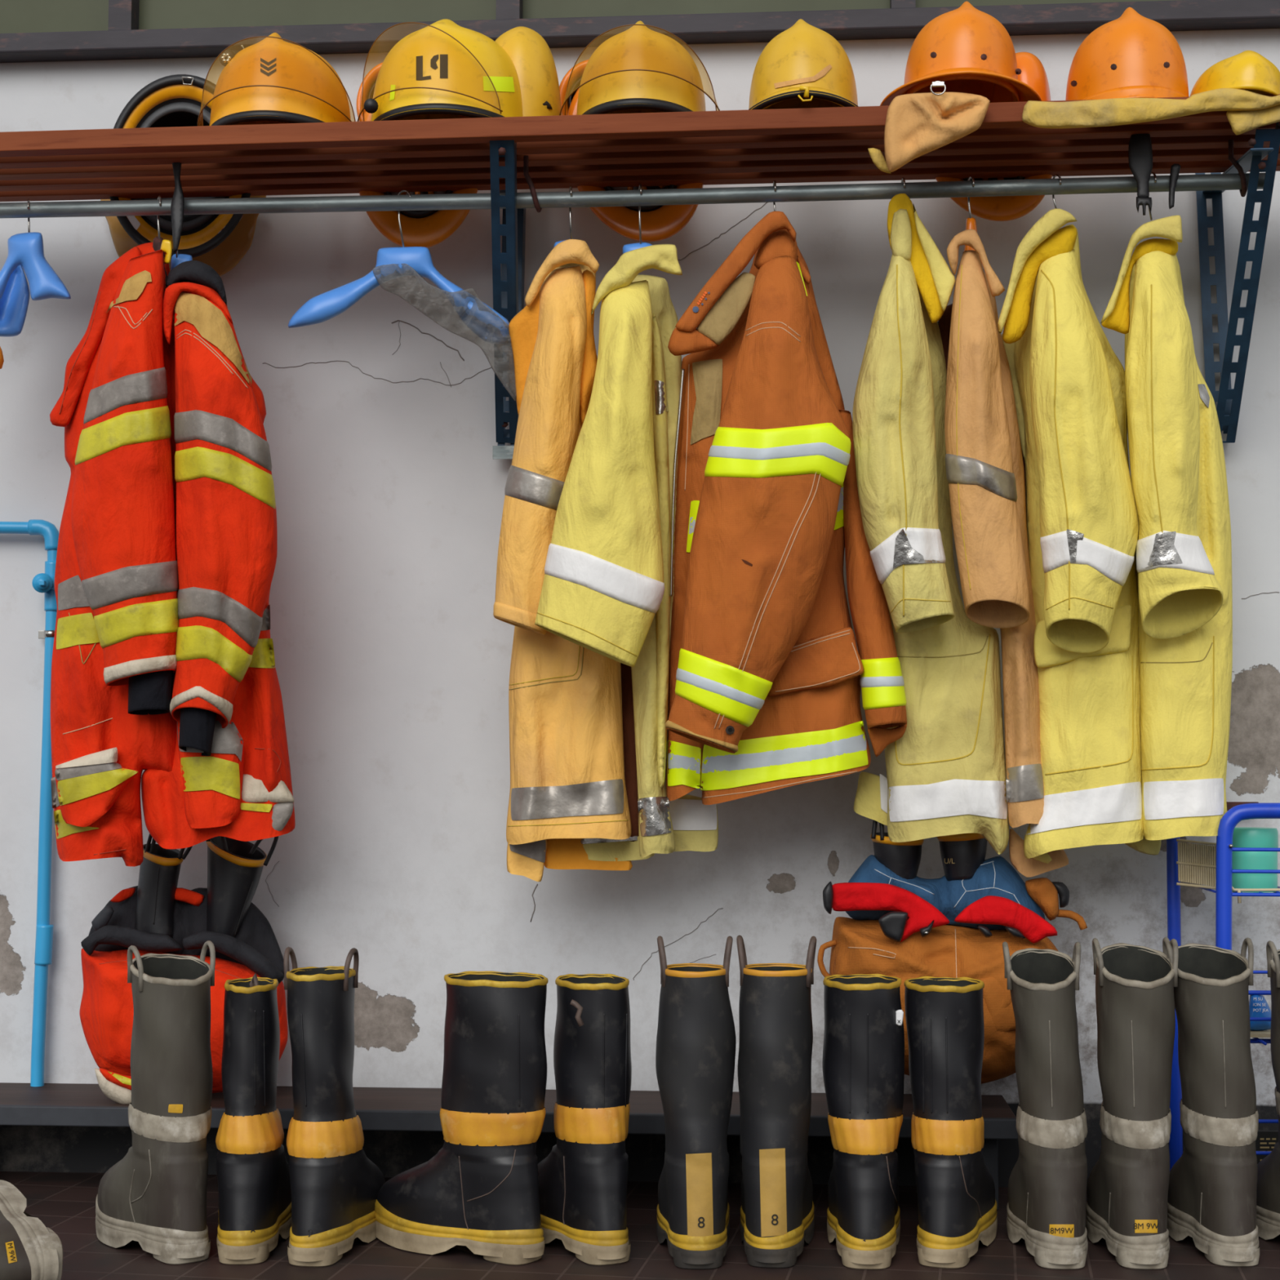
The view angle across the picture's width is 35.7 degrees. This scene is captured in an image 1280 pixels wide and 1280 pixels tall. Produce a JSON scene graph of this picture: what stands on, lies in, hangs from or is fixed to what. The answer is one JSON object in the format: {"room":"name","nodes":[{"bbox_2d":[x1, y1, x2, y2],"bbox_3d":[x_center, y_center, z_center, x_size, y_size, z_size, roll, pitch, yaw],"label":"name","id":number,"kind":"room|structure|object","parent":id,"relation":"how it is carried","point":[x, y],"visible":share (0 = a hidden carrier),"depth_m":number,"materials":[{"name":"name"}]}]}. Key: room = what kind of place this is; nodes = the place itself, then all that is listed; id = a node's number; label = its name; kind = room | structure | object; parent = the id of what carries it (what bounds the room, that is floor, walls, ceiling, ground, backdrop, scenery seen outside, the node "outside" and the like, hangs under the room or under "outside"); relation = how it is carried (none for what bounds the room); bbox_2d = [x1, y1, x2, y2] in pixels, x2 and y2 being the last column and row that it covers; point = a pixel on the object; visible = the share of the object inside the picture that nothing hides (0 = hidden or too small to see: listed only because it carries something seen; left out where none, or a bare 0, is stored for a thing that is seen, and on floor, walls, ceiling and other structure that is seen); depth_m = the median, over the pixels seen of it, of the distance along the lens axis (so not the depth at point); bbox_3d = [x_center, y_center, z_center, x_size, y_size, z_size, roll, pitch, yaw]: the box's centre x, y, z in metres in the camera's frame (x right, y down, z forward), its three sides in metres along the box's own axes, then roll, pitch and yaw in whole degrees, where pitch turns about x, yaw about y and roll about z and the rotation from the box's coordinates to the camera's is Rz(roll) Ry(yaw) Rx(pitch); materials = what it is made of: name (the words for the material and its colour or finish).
{"room":"emergency services station","nodes":[
{"label":"emergency services station","id":0,"kind":"room"},
{"bbox_2d":[0,28,1279,1186],"bbox_3d":[0.004,-0.456,3.403,4.400,2.900,0.121,0,-4,4],"label":"wall","id":1,"kind":"structure","parent":0,"point":[393,656],"depth_m":3.34,"materials":[{"name":"paint"}]},
{"bbox_2d":[0,519,58,1086],"bbox_3d":[-1.082,0.280,3.333,0.200,0.973,0.061,0,-4,4],"label":"pipe","id":2,"kind":"object","parent":1,"relation":"attached to","point":[42,582],"visible":0.8,"depth_m":3.33,"materials":[{"name":"blue plastic"}]},
{"bbox_2d":[0,93,1279,459],"bbox_3d":[-0.042,-0.553,3.152,2.338,0.484,0.400,0,-4,4],"label":"wall shelf","id":3,"kind":"object","parent":1,"relation":"attached to","point":[806,144],"visible":0.9,"depth_m":3.08,"materials":[{"name":"red wood"}]},
{"bbox_2d":[160,162,184,263],"bbox_3d":[-0.729,-0.677,3.096,0.039,0.181,0.012,-1,-4,16],"label":"strap","id":4,"kind":"object","parent":3,"relation":"hanging from","point":[177,206],"visible":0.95,"depth_m":3.09,"materials":[{"name":"black rubber"}]},
{"bbox_2d":[100,74,266,276],"bbox_3d":[-0.777,-0.769,3.325,0.298,0.331,0.126,0,-4,4],"label":"helmet","id":5,"kind":"object","parent":3,"relation":"on","point":[220,242],"visible":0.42,"depth_m":3.29,"materials":[{"name":"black plastic"}]},
{"bbox_2d":[197,32,355,126],"bbox_3d":[-0.567,-0.856,3.136,0.254,0.193,0.264,0,-4,4],"label":"helmet","id":6,"kind":"object","parent":3,"relation":"on","point":[273,80],"visible":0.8,"depth_m":3.04,"materials":[{"name":"orange plastic"}]},
{"bbox_2d":[355,62,382,121],"bbox_3d":[-0.414,-0.891,3.332,0.106,0.133,0.109,0,-4,4],"label":"helmet","id":7,"kind":"object","parent":3,"relation":"on","point":[370,80],"visible":0.12,"depth_m":3.28,"materials":[{"name":"orange plastic"}]},
{"bbox_2d":[359,111,477,248],"bbox_3d":[-0.359,-0.784,3.296,0.210,0.299,0.109,0,-4,4],"label":"helmet","id":8,"kind":"object","parent":3,"relation":"on","point":[425,228],"visible":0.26,"depth_m":3.24,"materials":[{"name":"orange plastic"}]},
{"bbox_2d":[357,18,552,121],"bbox_3d":[-0.304,-0.866,3.106,0.266,0.206,0.290,-3,-4,38],"label":"helmet","id":9,"kind":"object","parent":3,"relation":"on","point":[444,68],"visible":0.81,"depth_m":3.02,"materials":[{"name":"yellow plastic"}]},
{"bbox_2d":[494,26,561,116],"bbox_3d":[-0.194,-0.873,3.192,0.148,0.208,0.206,0,-4,4],"label":"helmet","id":10,"kind":"object","parent":3,"relation":"on","point":[531,56],"visible":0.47,"depth_m":3.12,"materials":[{"name":"yellow plastic"}]},
{"bbox_2d":[559,59,588,115],"bbox_3d":[-0.077,-0.884,3.306,0.116,0.137,0.109,0,-4,4],"label":"helmet","id":11,"kind":"object","parent":3,"relation":"on","point":[577,73],"visible":0.15,"depth_m":3.26,"materials":[{"name":"orange plastic"}]},
{"bbox_2d":[0,139,1265,218],"bbox_3d":[-0.064,-0.707,3.076,2.034,0.085,0.044,0,-4,4],"label":"rail","id":12,"kind":"object","parent":3,"relation":"attached to","point":[1239,181],"visible":0.8,"depth_m":3.06,"materials":[{"name":"metal"}]},
{"bbox_2d":[0,199,71,337],"bbox_3d":[-0.994,-0.594,3.155,0.194,0.206,0.089,-3,-4,37],"label":"hanger","id":13,"kind":"object","parent":12,"relation":"hanging from","point":[25,250],"visible":1,"depth_m":3.13,"materials":[{"name":"blue plastic"}]},
{"bbox_2d":[0,346,4,368],"bbox_3d":[-1.056,-0.457,3.133,0.110,0.086,0.038,0,-4,4],"label":"coat","id":14,"kind":"object","parent":13,"relation":"hanging from","point":[2,359],"visible":1,"depth_m":3.13,"materials":[{"name":"orange fabric"}]},
{"bbox_2d":[152,195,167,289],"bbox_3d":[-0.758,-0.605,3.131,0.054,0.188,0.032,-2,-4,35],"label":"hanger","id":15,"kind":"object","parent":12,"relation":"hanging from","point":[157,242],"visible":0.26,"depth_m":3.13,"materials":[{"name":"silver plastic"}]},
{"bbox_2d":[49,242,178,866],"bbox_3d":[-0.814,-0.142,3.074,0.235,0.987,0.185,0,-4,4],"label":"coat","id":16,"kind":"object","parent":15,"relation":"hanging from","point":[114,663],"visible":0.98,"depth_m":3.04,"materials":[{"name":"red fabric"}]},
{"bbox_2d":[170,250,192,270],"bbox_3d":[-0.707,-0.616,3.130,0.061,0.165,0.038,1,-4,-14],"label":"hanger","id":17,"kind":"object","parent":12,"relation":"hanging from","point":[176,259],"visible":0.2,"depth_m":3.12,"materials":[{"name":"blue plastic"}]},
{"bbox_2d":[141,260,295,848],"bbox_3d":[-0.667,-0.140,3.070,0.259,0.930,0.209,-1,-4,15],"label":"coat","id":18,"kind":"object","parent":17,"relation":"hanging from","point":[230,776],"visible":0.98,"depth_m":3.00,"materials":[{"name":"red fabric"}]},
{"bbox_2d":[288,189,510,343],"bbox_3d":[-0.374,-0.580,3.093,0.352,0.245,0.040,0,-4,4],"label":"hanger","id":19,"kind":"object","parent":12,"relation":"hanging from","point":[482,321],"visible":1,"depth_m":3.08,"materials":[{"name":"blue plastic"}]},
{"bbox_2d":[373,263,515,401],"bbox_3d":[-0.302,-0.476,3.060,0.229,0.220,0.035,0,-4,4],"label":"plastic wrap","id":20,"kind":"object","parent":19,"relation":"hanging from","point":[391,264],"visible":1,"depth_m":3.07,"materials":[{"name":"white"}]},
{"bbox_2d":[554,185,572,246],"bbox_3d":[-0.110,-0.646,3.087,0.048,0.115,0.037,-3,-5,40],"label":"hanger","id":21,"kind":"object","parent":12,"relation":"hanging from","point":[570,187],"visible":0.28,"depth_m":3.08,"materials":[{"name":"silver metal"}]},
{"bbox_2d":[493,239,639,881],"bbox_3d":[-0.114,-0.118,3.047,0.213,0.982,0.196,0,-4,4],"label":"coat","id":22,"kind":"object","parent":21,"relation":"hanging from","point":[572,748],"visible":0.83,"depth_m":3.03,"materials":[{"name":"orange fabric"}]},
{"bbox_2d":[622,183,652,253],"bbox_3d":[-0.002,-0.646,3.072,0.052,0.117,0.038,0,-4,4],"label":"hanger","id":23,"kind":"object","parent":12,"relation":"hanging from","point":[628,247],"visible":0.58,"depth_m":3.07,"materials":[{"name":"blue plastic"}]},
{"bbox_2d":[534,244,718,861],"bbox_3d":[-0.024,-0.126,3.019,0.208,0.932,0.311,-1,-4,19],"label":"coat","id":24,"kind":"object","parent":23,"relation":"hanging from","point":[605,591],"visible":0.96,"depth_m":2.92,"materials":[{"name":"yellow fabric"}]},
{"bbox_2d":[773,180,776,211],"bbox_3d":[0.207,-0.618,3.055,0.064,0.176,0.040,0,-4,4],"label":"hanger","id":25,"kind":"object","parent":12,"relation":"hanging from","point":[775,181],"visible":0.06,"depth_m":3.05,"materials":[{"name":"silver metal"}]},
{"bbox_2d":[665,211,906,804],"bbox_3d":[0.217,-0.201,2.959,0.369,0.895,0.237,0,-4,4],"label":"coat","id":26,"kind":"object","parent":25,"relation":"hanging from","point":[767,672],"visible":0.98,"depth_m":2.94,"materials":[{"name":"brown fabric"}]},
{"bbox_2d":[901,177,905,187],"bbox_3d":[0.399,-0.637,3.042,0.026,0.140,0.036,-1,-4,23],"label":"hanger","id":27,"kind":"object","parent":12,"relation":"hanging from","point":[903,180],"visible":0.12,"depth_m":3.03,"materials":[{"name":"silver metal"}]},
{"bbox_2d":[852,193,1008,854],"bbox_3d":[0.439,-0.177,2.995,0.237,1.000,0.236,0,-4,4],"label":"coat","id":28,"kind":"object","parent":27,"relation":"hanging from","point":[946,775],"visible":0.98,"depth_m":2.99,"materials":[{"name":"yellow fabric"}]},
{"bbox_2d":[964,176,982,267],"bbox_3d":[0.506,-0.623,3.038,0.032,0.170,0.041,-2,-4,35],"label":"hanger","id":29,"kind":"object","parent":12,"relation":"hanging from","point":[971,223],"visible":0.29,"depth_m":3.03,"materials":[{"name":"orange plastic"}]},
{"bbox_2d":[937,229,1068,877],"bbox_3d":[0.554,-0.127,2.990,0.195,0.975,0.229,0,-4,4],"label":"coat","id":30,"kind":"object","parent":29,"relation":"hanging from","point":[985,464],"visible":0.95,"depth_m":2.94,"materials":[{"name":"beige fabric"}]},
{"bbox_2d":[1052,173,1061,208],"bbox_3d":[0.633,-0.671,3.023,0.018,0.075,0.033,0,-4,4],"label":"hanger","id":31,"kind":"object","parent":12,"relation":"hanging from","point":[1056,175],"visible":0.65,"depth_m":3.02,"materials":[{"name":"silver metal"}]},
{"bbox_2d":[997,208,1144,863],"bbox_3d":[0.649,-0.157,2.969,0.226,0.988,0.234,0,-4,4],"label":"coat","id":32,"kind":"object","parent":31,"relation":"hanging from","point":[1068,379],"visible":0.99,"depth_m":2.96,"materials":[{"name":"yellow fabric"}]},
{"bbox_2d":[1147,172,1156,220],"bbox_3d":[0.775,-0.663,3.012,0.021,0.092,0.032,0,-4,4],"label":"hanger","id":33,"kind":"object","parent":12,"relation":"hanging from","point":[1153,173],"visible":0.2,"depth_m":3.01,"materials":[{"name":"silver metal"}]},
{"bbox_2d":[1100,215,1232,855],"bbox_3d":[0.789,-0.152,2.971,0.173,0.954,0.246,-1,-4,20],"label":"coat","id":34,"kind":"object","parent":33,"relation":"hanging from","point":[1179,477],"visible":1,"depth_m":2.95,"materials":[{"name":"yellow fabric"}]},
{"bbox_2d":[567,88,703,241],"bbox_3d":[-0.006,-0.787,3.269,0.226,0.292,0.109,0,-4,4],"label":"helmet","id":35,"kind":"object","parent":3,"relation":"on","point":[658,223],"visible":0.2,"depth_m":3.21,"materials":[{"name":"orange plastic"}]},
{"bbox_2d":[559,21,719,115],"bbox_3d":[0.000,-0.863,3.082,0.255,0.193,0.257,3,-5,-39],"label":"helmet","id":36,"kind":"object","parent":3,"relation":"on","point":[639,68],"visible":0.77,"depth_m":3.00,"materials":[{"name":"yellow plastic"}]},
{"bbox_2d":[748,18,858,110],"bbox_3d":[0.252,-0.859,3.068,0.214,0.204,0.278,0,-4,4],"label":"helmet","id":37,"kind":"object","parent":3,"relation":"on","point":[803,66],"visible":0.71,"depth_m":2.99,"materials":[{"name":"yellow plastic"}]},
{"bbox_2d":[867,1,1041,173],"bbox_3d":[0.480,-0.823,3.045,0.271,0.299,0.342,0,-4,4],"label":"helmet","id":38,"kind":"object","parent":3,"relation":"on","point":[955,62],"visible":0.94,"depth_m":2.93,"materials":[{"name":"plastic"}]},
{"bbox_2d":[935,173,1052,221],"bbox_3d":[0.559,-0.794,3.227,0.212,0.258,0.109,0,-4,4],"label":"helmet","id":39,"kind":"object","parent":3,"relation":"hanging from","point":[997,208],"visible":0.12,"depth_m":3.17,"materials":[{"name":"orange plastic"}]},
{"bbox_2d":[991,52,1051,102],"bbox_3d":[0.602,-0.852,3.142,0.103,0.141,0.167,0,-4,4],"label":"helmet","id":40,"kind":"object","parent":3,"relation":"on","point":[1033,73],"visible":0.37,"depth_m":3.08,"materials":[{"name":"orange plastic"}]},
{"bbox_2d":[1128,133,1152,215],"bbox_3d":[0.749,-0.700,2.974,0.036,0.132,0.010,0,-4,8],"label":"strap","id":41,"kind":"object","parent":3,"relation":"hanging from","point":[1140,149],"visible":1,"depth_m":2.97,"materials":[{"name":"black rubber"}]},
{"bbox_2d":[1022,7,1279,135],"bbox_3d":[0.767,-0.841,3.023,0.398,0.234,0.292,0,-4,4],"label":"helmet","id":42,"kind":"object","parent":3,"relation":"on","point":[1131,61],"visible":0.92,"depth_m":2.92,"materials":[{"name":"plastic"}]},
{"bbox_2d":[1168,163,1180,208],"bbox_3d":[0.804,-0.681,2.988,0.018,0.069,0.008,-1,-4,14],"label":"strap","id":43,"kind":"object","parent":3,"relation":"hanging from","point":[1175,168],"visible":1,"depth_m":2.99,"materials":[{"name":"black rubber"}]},
{"bbox_2d":[1190,50,1279,96],"bbox_3d":[0.895,-0.830,2.998,0.145,0.093,0.250,0,-4,4],"label":"helmet","id":44,"kind":"object","parent":3,"relation":"on","point":[1247,70],"visible":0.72,"depth_m":2.89,"materials":[{"name":"yellow plastic"}]},
{"bbox_2d":[0,0,1279,62],"bbox_3d":[-0.002,-1.228,3.371,4.000,0.435,0.060,0,-4,4],"label":"window","id":45,"kind":"structure","parent":1,"relation":"in","point":[31,30],"depth_m":3.37,"materials":[{"name":"grey paint"}]},
{"bbox_2d":[1226,801,1258,810],"bbox_3d":[0.963,0.267,3.196,0.060,0.014,0.012,0,-4,4],"label":"board","id":46,"kind":"object","parent":1,"relation":"attached to","point":[1229,804],"visible":0.24,"depth_m":3.19,"materials":[{"name":"wood"}]},
{"bbox_2d":[0,1171,1279,1279],"bbox_3d":[-0.020,0.840,1.658,6.000,0.100,3.600,0,-4,4],"label":"floor","id":47,"kind":"structure","parent":0,"point":[64,1202],"depth_m":2.73,"materials":[{"name":"red tile"}]},
{"bbox_2d":[0,1179,62,1279],"bbox_3d":[-0.966,0.777,2.514,0.383,0.117,0.300,3,-4,-37],"label":"boot","id":48,"kind":"object","parent":47,"relation":"on","point":[29,1250],"visible":1,"depth_m":2.51,"materials":[{"name":"grey rubber"}]},
{"bbox_2d":[8,1242,16,1261],"bbox_3d":[-0.786,0.765,2.485,0.007,0.018,0.021,2,-4,-31],"label":"print","id":49,"kind":"object","parent":48,"relation":"on","point":[11,1246],"depth_m":2.48,"materials":[{"name":"black"}]},
{"bbox_2d":[95,940,215,1264],"bbox_3d":[-0.697,0.648,2.853,0.124,0.431,0.302,2,-4,-34],"label":"boot","id":50,"kind":"object","parent":47,"relation":"on","point":[154,1197],"visible":1,"depth_m":2.76,"materials":[{"name":"grey rubber"}]},
{"bbox_2d":[215,973,291,1264],"bbox_3d":[-0.557,0.671,2.868,0.106,0.386,0.302,0,-4,-1],"label":"boot","id":51,"kind":"object","parent":47,"relation":"on","point":[252,1166],"visible":0.96,"depth_m":2.75,"materials":[{"name":"black rubber"}]},
{"bbox_2d":[283,946,385,1266],"bbox_3d":[-0.434,0.651,2.857,0.112,0.425,0.301,-1,-4,14],"label":"boot","id":52,"kind":"object","parent":47,"relation":"on","point":[335,1186],"visible":0.99,"depth_m":2.74,"materials":[{"name":"black rubber"}]},
{"bbox_2d":[374,970,548,1265],"bbox_3d":[-0.264,0.667,2.817,0.301,0.388,0.120,-2,-4,29],"label":"boot","id":53,"kind":"object","parent":47,"relation":"on","point":[478,1194],"visible":0.99,"depth_m":2.74,"materials":[{"name":"black rubber"}]},
{"bbox_2d":[0,1082,1017,1209],"bbox_3d":[-0.468,0.809,3.184,2.101,0.149,0.228,0,-4,4],"label":"bench","id":54,"kind":"object","parent":47,"relation":"on","point":[73,1104],"visible":0.23,"depth_m":3.11,"materials":[{"name":"brown wood"}]},
{"bbox_2d":[79,885,288,1104],"bbox_3d":[-0.738,0.569,3.195,0.350,0.342,0.171,0,-4,2],"label":"trousers","id":55,"kind":"object","parent":54,"relation":"on","point":[106,1013],"visible":0.52,"depth_m":3.16,"materials":[{"name":"red fabric"}]},
{"bbox_2d":[134,833,192,937],"bbox_3d":[-0.774,0.387,3.219,0.067,0.192,0.102,3,-5,-39],"label":"boot","id":56,"kind":"object","parent":55,"relation":"in","point":[160,867],"visible":0.84,"depth_m":3.20,"materials":[{"name":"black rubber"}]},
{"bbox_2d":[205,835,278,937],"bbox_3d":[-0.641,0.394,3.214,0.130,0.190,0.083,0,-4,4],"label":"boot","id":57,"kind":"object","parent":55,"relation":"in","point":[234,867],"visible":0.84,"depth_m":3.19,"materials":[{"name":"black rubber"}]},
{"bbox_2d":[817,854,1087,1084],"bbox_3d":[0.485,0.515,3.094,0.418,0.357,0.194,0,-4,4],"label":"trousers","id":58,"kind":"object","parent":54,"relation":"on","point":[904,929],"visible":0.62,"depth_m":3.05,"materials":[{"name":"brown fabric"}]},
{"bbox_2d":[870,832,924,879],"bbox_3d":[0.403,0.342,3.114,0.083,0.080,0.077,0,-4,4],"label":"boot","id":59,"kind":"object","parent":58,"relation":"in","point":[903,859],"visible":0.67,"depth_m":3.08,"materials":[{"name":"black rubber"}]},
{"bbox_2d":[871,819,986,880],"bbox_3d":[0.454,0.326,3.111,0.186,0.102,0.077,0,-4,4],"label":"boot","id":60,"kind":"object","parent":58,"relation":"on","point":[962,854],"visible":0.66,"depth_m":3.08,"materials":[{"name":"black rubber"}]},
{"bbox_2d":[537,973,631,1265],"bbox_3d":[-0.093,0.672,2.854,0.114,0.383,0.309,1,-4,-20],"label":"boot","id":61,"kind":"object","parent":47,"relation":"on","point":[583,1180],"visible":0.98,"depth_m":2.75,"materials":[{"name":"black rubber"}]},
{"bbox_2d":[655,935,736,1269],"bbox_3d":[0.080,0.641,2.844,0.118,0.442,0.300,0,-4,4],"label":"boot","id":62,"kind":"object","parent":47,"relation":"on","point":[696,1038],"visible":1,"depth_m":2.73,"materials":[{"name":"black rubber"}]},
{"bbox_2d":[736,934,816,1268],"bbox_3d":[0.195,0.641,2.850,0.113,0.443,0.300,0,-4,3],"label":"boot","id":63,"kind":"object","parent":47,"relation":"on","point":[775,1041],"visible":1,"depth_m":2.73,"materials":[{"name":"black rubber"}]},
{"bbox_2d":[822,973,904,1269],"bbox_3d":[0.317,0.670,2.842,0.118,0.385,0.303,0,-4,4],"label":"boot","id":64,"kind":"object","parent":47,"relation":"on","point":[863,1061],"visible":1,"depth_m":2.72,"materials":[{"name":"black rubber"}]},
{"bbox_2d":[903,976,997,1268],"bbox_3d":[0.446,0.672,2.845,0.113,0.380,0.302,-1,-4,16],"label":"boot","id":65,"kind":"object","parent":47,"relation":"on","point":[957,1202],"visible":1,"depth_m":2.73,"materials":[{"name":"black rubber"}]},
{"bbox_2d":[1002,942,1088,1269],"bbox_3d":[0.575,0.645,2.845,0.113,0.434,0.302,0,-4,8],"label":"boot","id":66,"kind":"object","parent":47,"relation":"on","point":[1046,1189],"visible":1,"depth_m":2.73,"materials":[{"name":"grey rubber"}]},
{"bbox_2d":[1050,1227,1073,1233],"bbox_3d":[0.571,0.799,2.690,0.031,0.009,0.006,0,-4,7],"label":"print","id":67,"kind":"object","parent":66,"relation":"on","point":[1053,1230],"depth_m":2.69,"materials":[{"name":"black"}]},
{"bbox_2d":[1085,937,1178,1269],"bbox_3d":[0.700,0.643,2.843,0.116,0.439,0.300,0,-4,4],"label":"boot","id":68,"kind":"object","parent":47,"relation":"on","point":[1128,1184],"visible":1,"depth_m":2.73,"materials":[{"name":"grey rubber"}]},
{"bbox_2d":[1133,1222,1159,1228],"bbox_3d":[0.687,0.793,2.692,0.035,0.009,0.007,0,-4,-2],"label":"print","id":69,"kind":"object","parent":68,"relation":"on","point":[1136,1225],"depth_m":2.69,"materials":[{"name":"black"}]},
{"bbox_2d":[1162,937,1259,1266],"bbox_3d":[0.819,0.643,2.859,0.126,0.439,0.298,-1,-4,14],"label":"boot","id":70,"kind":"object","parent":47,"relation":"on","point":[1211,1199],"visible":0.98,"depth_m":2.74,"materials":[{"name":"grey rubber"}]},
{"bbox_2d":[1166,803,1279,1170],"bbox_3d":[0.928,0.568,3.049,0.197,0.638,0.222,0,-4,4],"label":"cart","id":71,"kind":"object","parent":47,"relation":"on","point":[1224,893],"visible":0.41,"depth_m":2.96,"materials":[{"name":"blue paint"}]},
{"bbox_2d":[1176,839,1279,902],"bbox_3d":[0.895,0.350,3.017,0.092,0.093,0.140,2,-4,-26],"label":"basket","id":72,"kind":"object","parent":71,"relation":"hanging from","point":[1197,863],"visible":0.93,"depth_m":3.06,"materials":[{"name":"beige plastic"}]},
{"bbox_2d":[1231,885,1279,902],"bbox_3d":[0.923,0.359,2.978,0.085,0.070,0.005,0,-4,4],"label":"tray","id":73,"kind":"object","parent":72,"relation":"on","point":[1238,890],"depth_m":2.98,"materials":[{"name":"beige plastic"}]},
{"bbox_2d":[1231,827,1278,892],"bbox_3d":[0.934,0.335,3.034,0.077,0.096,0.077,0,-4,4],"label":"plastic container","id":74,"kind":"object","parent":71,"relation":"on","point":[1264,837],"visible":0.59,"depth_m":3.00,"materials":[{"name":"teal plastic"}]},
{"bbox_2d":[1248,995,1271,1037],"bbox_3d":[0.948,0.564,3.009,0.080,0.065,0.070,0,-4,4],"label":"packet","id":75,"kind":"object","parent":71,"relation":"on","point":[1259,1006],"visible":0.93,"depth_m":3.00,"materials":[{"name":"blue plastic"}]},
{"bbox_2d":[1255,1130,1278,1164],"bbox_3d":[0.986,0.785,3.022,0.120,0.075,0.011,0,-4,4],"label":"printed sign","id":76,"kind":"object","parent":71,"relation":"attached to","point":[1265,1140],"visible":0.26,"depth_m":3.02,"materials":[{"name":"black"}]},
{"bbox_2d":[1256,940,1279,1239],"bbox_3d":[0.948,0.647,2.869,0.117,0.434,0.301,0,-4,4],"label":"boot","id":77,"kind":"object","parent":47,"relation":"on","point":[1268,1191],"visible":0.85,"depth_m":2.83,"materials":[{"name":"grey rubber"}]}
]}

